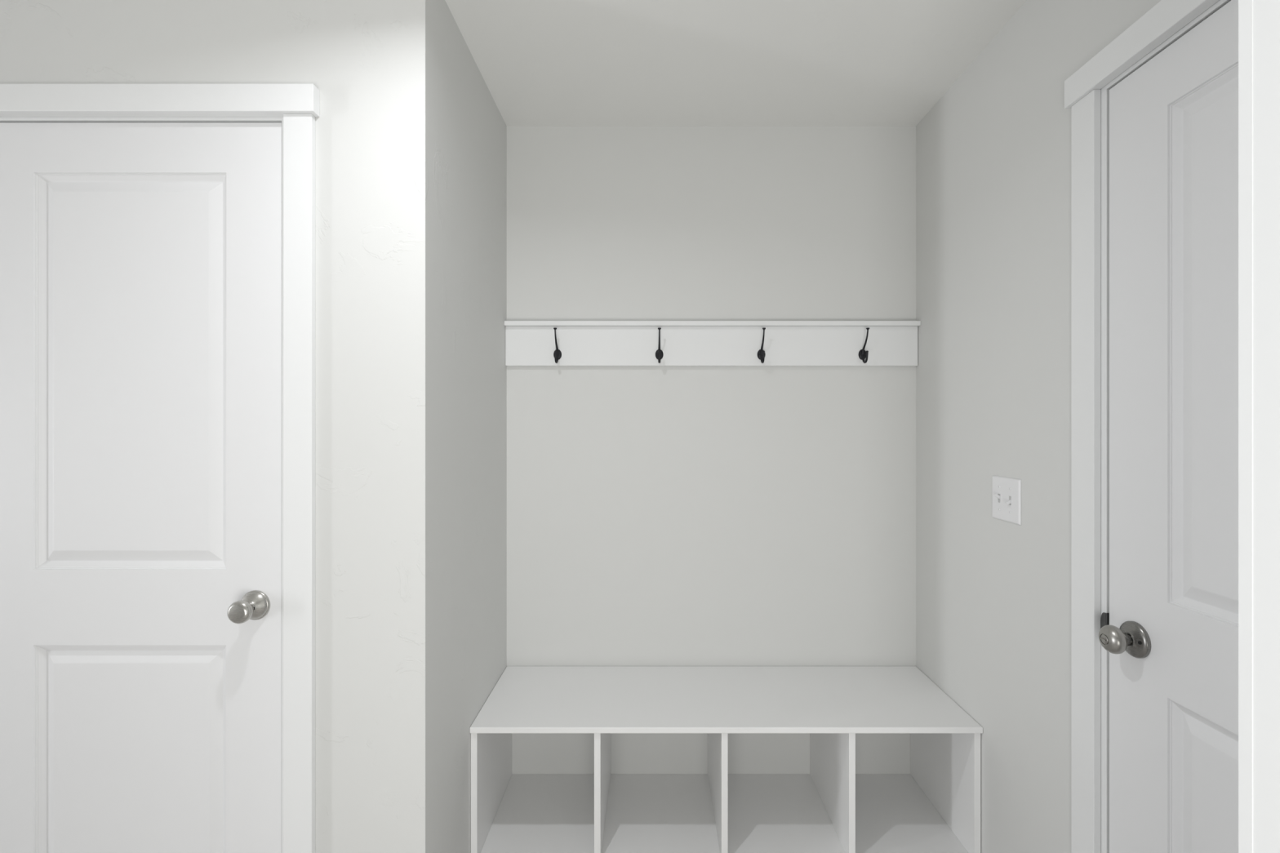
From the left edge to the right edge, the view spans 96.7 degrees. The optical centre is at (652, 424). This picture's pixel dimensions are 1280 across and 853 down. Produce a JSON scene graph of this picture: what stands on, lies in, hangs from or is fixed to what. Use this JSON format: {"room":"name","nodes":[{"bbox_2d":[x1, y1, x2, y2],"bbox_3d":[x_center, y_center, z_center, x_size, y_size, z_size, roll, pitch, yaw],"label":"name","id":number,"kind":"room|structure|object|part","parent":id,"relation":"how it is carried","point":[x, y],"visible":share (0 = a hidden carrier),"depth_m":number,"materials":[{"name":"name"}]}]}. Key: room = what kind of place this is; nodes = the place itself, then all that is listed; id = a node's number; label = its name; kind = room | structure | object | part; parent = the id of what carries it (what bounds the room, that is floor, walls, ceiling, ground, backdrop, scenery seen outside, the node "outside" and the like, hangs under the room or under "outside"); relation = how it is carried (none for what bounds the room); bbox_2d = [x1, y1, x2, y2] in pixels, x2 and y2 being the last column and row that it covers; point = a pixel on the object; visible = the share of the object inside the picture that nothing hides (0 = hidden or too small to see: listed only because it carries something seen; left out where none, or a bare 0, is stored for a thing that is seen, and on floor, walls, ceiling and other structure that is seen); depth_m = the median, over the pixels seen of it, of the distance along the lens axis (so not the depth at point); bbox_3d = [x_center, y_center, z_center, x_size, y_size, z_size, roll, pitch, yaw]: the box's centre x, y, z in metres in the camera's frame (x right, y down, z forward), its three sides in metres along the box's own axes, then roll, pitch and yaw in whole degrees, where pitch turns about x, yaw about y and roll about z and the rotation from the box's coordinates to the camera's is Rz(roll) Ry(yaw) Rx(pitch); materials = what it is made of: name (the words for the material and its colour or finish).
{"room":"mudroom","nodes":[
{"label":"mudroom","id":0,"kind":"room"},
{"bbox_2d":[0,0,444,852],"bbox_3d":[-3.406,0.151,1.342,5.788,2.401,0.120,0,0,0],"label":"wall","id":1,"kind":"structure","parent":0,"point":[377,67],"depth_m":1.28,"materials":[{"name":"white paint"}]},
{"bbox_2d":[0,122,281,852],"bbox_3d":[-1.181,0.330,1.273,0.686,2.025,0.095,0,0,0],"label":"door","id":2,"kind":"structure","parent":1,"relation":"in","point":[140,263],"depth_m":1.29,"materials":[{"name":"white wood"}]},
{"bbox_2d":[0,83,319,852],"bbox_3d":[-1.181,0.299,1.329,0.864,2.106,0.146,0,0,0],"label":"trim","id":3,"kind":"structure","parent":1,"relation":"attached to","point":[296,106],"depth_m":1.27,"materials":[{"name":"white wood"}]},
{"bbox_3d":[-1.181,-0.724,1.269,0.864,0.061,0.026,0,0,0],"label":"head casing","id":4,"kind":"part","parent":3,"relation":"part of","materials":[{"name":"white wood"}]},
{"bbox_3d":[-0.791,0.329,1.274,0.064,2.046,0.015,0,0,0],"label":"casing","id":5,"kind":"part","parent":3,"relation":"part of","materials":[{"name":"white wood"}]},
{"bbox_2d":[444,0,506,852],"bbox_3d":[-0.572,0.151,1.700,0.120,2.401,0.595,0,0,0],"label":"wall","id":6,"kind":"structure","parent":0,"point":[476,130],"depth_m":1.59,"materials":[{"name":"white paint"}]},
{"bbox_2d":[506,125,915,774],"bbox_3d":[0.206,0.151,2.057,1.677,2.401,0.120,0,0,0],"label":"wall","id":7,"kind":"structure","parent":0,"point":[657,515],"depth_m":2.00,"materials":[{"name":"white paint"}]},
{"bbox_2d":[504,320,920,365],"bbox_3d":[0.206,-0.283,1.960,1.436,0.153,0.074,0,0,0],"label":"coat rack","id":8,"kind":"object","parent":7,"relation":"attached to","point":[527,343],"visible":1,"depth_m":1.98,"materials":[{"name":"white wood"}]},
{"bbox_2d":[445,0,1026,125],"bbox_3d":[-2.627,-1.099,0.034,7.345,0.100,4.167,0,0,0],"label":"ceiling","id":9,"kind":"structure","parent":0,"point":[540,62],"depth_m":1.62,"materials":[{"name":"white paint"}]},
{"bbox_2d":[915,0,1160,852],"bbox_3d":[0.985,0.151,-0.026,0.120,2.401,4.047,0,0,0],"label":"wall","id":10,"kind":"structure","parent":0,"point":[993,152],"depth_m":1.48,"materials":[{"name":"white paint"}]},
{"bbox_2d":[991,475,1021,524],"bbox_3d":[0.916,0.195,1.485,0.019,0.115,0.118,0,0,0],"label":"light switch","id":11,"kind":"object","parent":10,"relation":"attached to","point":[1006,491],"visible":1,"depth_m":1.48,"materials":[{"name":"white plastic"}]},
{"bbox_2d":[997,493,1000,503],"bbox_3d":[0.919,0.195,1.508,0.001,0.025,0.012,0,0,0],"label":"switch","id":12,"kind":"object","parent":11,"relation":"attached to","point":[998,494],"depth_m":1.51,"materials":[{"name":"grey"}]},
{"bbox_2d":[1064,0,1231,852],"bbox_3d":[0.973,0.299,0.905,0.144,2.106,0.684,0,0,0],"label":"trim","id":13,"kind":"structure","parent":10,"relation":"attached to","point":[1086,91],"depth_m":1.18,"materials":[{"name":"white wood"}]},
{"bbox_3d":[0.917,0.330,1.205,0.015,2.045,0.064,0,0,0],"label":"casing","id":14,"kind":"part","parent":13,"relation":"part of","materials":[{"name":"white wood"}]},
{"bbox_3d":[0.939,0.412,1.166,0.032,0.057,0.015,0,0,0],"label":"strike plate","id":15,"kind":"part","parent":13,"relation":"part of","materials":[{"name":"black metal"}]},
{"bbox_3d":[0.913,-0.723,0.907,0.024,0.061,0.678,0,0,0],"label":"head casing","id":16,"kind":"part","parent":13,"relation":"part of","materials":[{"name":"white wood"}]},
{"bbox_2d":[1098,0,1238,852],"bbox_3d":[0.913,0.331,0.871,0.099,2.023,0.571,0,0,0],"label":"door","id":17,"kind":"structure","parent":10,"relation":"in","point":[1171,638],"depth_m":1.01,"materials":[{"name":"white wood"}]},
{"bbox_3d":[-2.627,1.392,0.034,7.345,0.080,4.167,0,0,0],"label":"floor","id":18,"kind":"structure","parent":0,"visible":0},
{"bbox_2d":[469,666,982,852],"bbox_3d":[0.206,1.099,1.793,1.436,0.505,0.406,0,0,0],"label":"storage bench","id":19,"kind":"object","parent":18,"relation":"on","point":[934,808],"visible":1,"depth_m":1.75,"materials":[{"name":"white wood"}]},
{"bbox_3d":[-0.502,1.108,1.798,0.018,0.488,0.398,0,0,0],"label":"panel","id":20,"kind":"part","parent":19,"relation":"part of","materials":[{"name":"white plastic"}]},
{"bbox_2d":[480,774,968,852],"bbox_3d":[0.206,1.235,1.798,1.397,0.018,0.397,0,0,0],"label":"shelf","id":21,"kind":"object","parent":19,"relation":"attached to","point":[533,813],"depth_m":1.78,"materials":[{"name":"white wood"}]},
{"bbox_3d":[0.206,0.855,1.793,1.436,0.017,0.406,0,0,0],"label":"seat","id":22,"kind":"part","parent":19,"relation":"part of","materials":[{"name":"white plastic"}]},
{"bbox_3d":[0.913,1.108,1.798,0.018,0.488,0.398,0,0,0],"label":"panel","id":23,"kind":"part","parent":19,"relation":"part of","materials":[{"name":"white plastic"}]},
{"bbox_3d":[0.766,0.152,0.493,0.318,2.401,0.125,0,0,0],"label":"wall partition","id":24,"kind":"structure","parent":0,"visible":0},
{"bbox_2d":[1238,0,1279,852],"bbox_3d":[0.617,0.151,0.499,0.064,2.401,0.138,0,0,0],"label":"trim","id":25,"kind":"structure","parent":24,"relation":"attached to","point":[1259,20],"depth_m":0.55,"materials":[{"name":"white wood"}]},
{"bbox_3d":[0.617,0.151,0.561,0.064,2.401,0.013,0,0,0],"label":"casing","id":26,"kind":"part","parent":25,"relation":"part of","materials":[{"name":"white wood"}]}
]}

